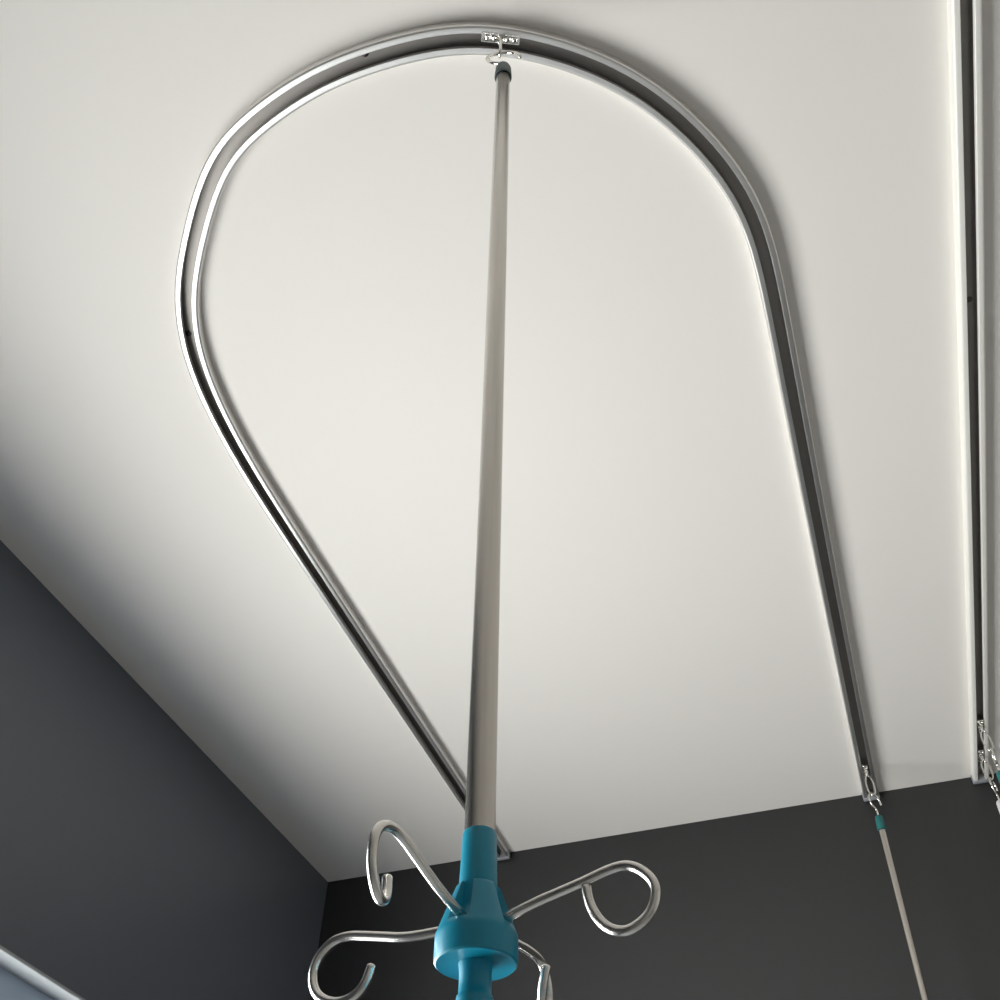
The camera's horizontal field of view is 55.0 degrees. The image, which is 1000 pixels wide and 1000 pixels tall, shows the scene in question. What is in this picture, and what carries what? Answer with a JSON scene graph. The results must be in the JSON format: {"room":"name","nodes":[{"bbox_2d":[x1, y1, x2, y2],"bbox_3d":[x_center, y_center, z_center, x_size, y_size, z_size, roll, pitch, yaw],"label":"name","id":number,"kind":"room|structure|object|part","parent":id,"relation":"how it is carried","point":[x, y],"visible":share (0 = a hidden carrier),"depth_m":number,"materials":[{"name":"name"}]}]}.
{"room":"hospital room","nodes":[
{"label":"hospital room","id":0,"kind":"room"},
{"bbox_2d":[0,540,327,999],"bbox_3d":[-1.431,0.309,0.230,0.200,2.800,4.988,-14,-50,13],"label":"wall","id":1,"kind":"structure","parent":0,"point":[132,867],"depth_m":2.03,"materials":[{"name":"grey paint"}]},
{"bbox_2d":[0,945,85,999],"bbox_3d":[-1.027,1.049,0.876,0.140,1.549,1.810,-14,-50,13],"label":"window","id":2,"kind":"structure","parent":1,"relation":"in","point":[19,980],"depth_m":1.74,"materials":[{"name":"grey paint"}]},
{"bbox_3d":[-1.063,1.059,0.884,0.063,1.547,1.810,-14,-50,13],"label":"frame","id":3,"kind":"part","parent":2,"relation":"part of","materials":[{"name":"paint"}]},
{"bbox_2d":[0,0,999,881],"bbox_3d":[0.606,-1.170,0.837,4.477,0.120,5.388,-14,-50,13],"label":"ceiling","id":4,"kind":"structure","parent":0,"point":[666,657],"depth_m":1.65,"materials":[{"name":"paint"}]},
{"bbox_2d":[175,21,879,860],"bbox_3d":[0.139,0.142,1.917,1.034,0.023,2.077,-14,-50,13],"label":"ceiling track","id":5,"kind":"object","parent":4,"relation":"attached to","point":[382,53],"visible":0.97,"depth_m":1.48,"materials":[{"name":"silver metal"}]},
{"bbox_2d":[308,50,660,999],"bbox_3d":[-0.005,-0.173,0.768,0.111,1.164,0.116,14,-50,-12],"label":"pole","id":6,"kind":"object","parent":5,"relation":"hanging from","point":[477,944],"visible":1,"depth_m":0.41,"materials":[{"name":"silver metal"}]},
{"bbox_2d":[481,31,519,58],"bbox_3d":[0.000,-0.580,1.225,0.050,0.075,0.021,4,-48,-3],"label":"trolley","id":7,"kind":"object","parent":5,"relation":"hanging from","point":[492,38],"visible":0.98,"depth_m":1.25,"materials":[{"name":"silver metal"}]},
{"bbox_2d":[862,764,875,795],"bbox_3d":[0.901,0.688,2.341,0.021,0.075,0.050,-14,-50,13],"label":"trolley","id":8,"kind":"object","parent":5,"relation":"hanging from","point":[865,766],"visible":1,"depth_m":2.35,"materials":[{"name":"silver metal"}]},
{"bbox_2d":[868,793,928,999],"bbox_3d":[0.843,1.107,1.895,0.122,1.163,0.111,-24,-53,21],"label":"pole","id":9,"kind":"object","parent":8,"relation":"hanging from","point":[881,827],"visible":1,"depth_m":2.11,"materials":[{"name":"silver metal"}]},
{"bbox_2d":[947,0,988,783],"bbox_3d":[0.553,-0.715,1.147,0.040,0.023,3.986,-14,-50,13],"label":"ceiling track","id":10,"kind":"object","parent":4,"relation":"attached to","point":[964,17],"visible":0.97,"depth_m":1.53,"materials":[{"name":"silver metal"}]},
{"bbox_2d":[977,718,993,750],"bbox_3d":[1.118,0.546,2.212,0.021,0.075,0.050,-14,-50,13],"label":"trolley","id":11,"kind":"object","parent":10,"relation":"hanging from","point":[980,722],"visible":0.99,"depth_m":2.22,"materials":[{"name":"silver metal"}]},
{"bbox_2d":[989,747,999,782],"bbox_3d":[1.098,0.956,1.757,0.116,1.164,0.111,-1,-48,2],"label":"pole","id":12,"kind":"object","parent":11,"relation":"hanging from","point":[990,748],"visible":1,"depth_m":2.15,"materials":[{"name":"silver metal"}]},
{"bbox_2d":[978,748,993,780],"bbox_3d":[1.160,0.637,2.292,0.021,0.075,0.050,-14,-50,13],"label":"trolley","id":13,"kind":"object","parent":10,"relation":"hanging from","point":[980,751],"visible":1,"depth_m":2.30,"materials":[{"name":"silver metal"}]},
{"bbox_2d":[988,777,999,812],"bbox_3d":[1.135,1.048,1.838,0.116,1.164,0.111,-12,-50,12],"label":"pole","id":14,"kind":"object","parent":13,"relation":"hanging from","point":[989,778],"visible":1,"depth_m":2.23,"materials":[{"name":"silver metal"}]},
{"bbox_2d":[310,773,999,999],"bbox_3d":[1.439,1.638,1.370,4.477,2.800,0.200,-14,-50,13],"label":"wall","id":15,"kind":"structure","parent":0,"point":[798,902],"depth_m":2.38,"materials":[{"name":"grey paint"}]}
]}

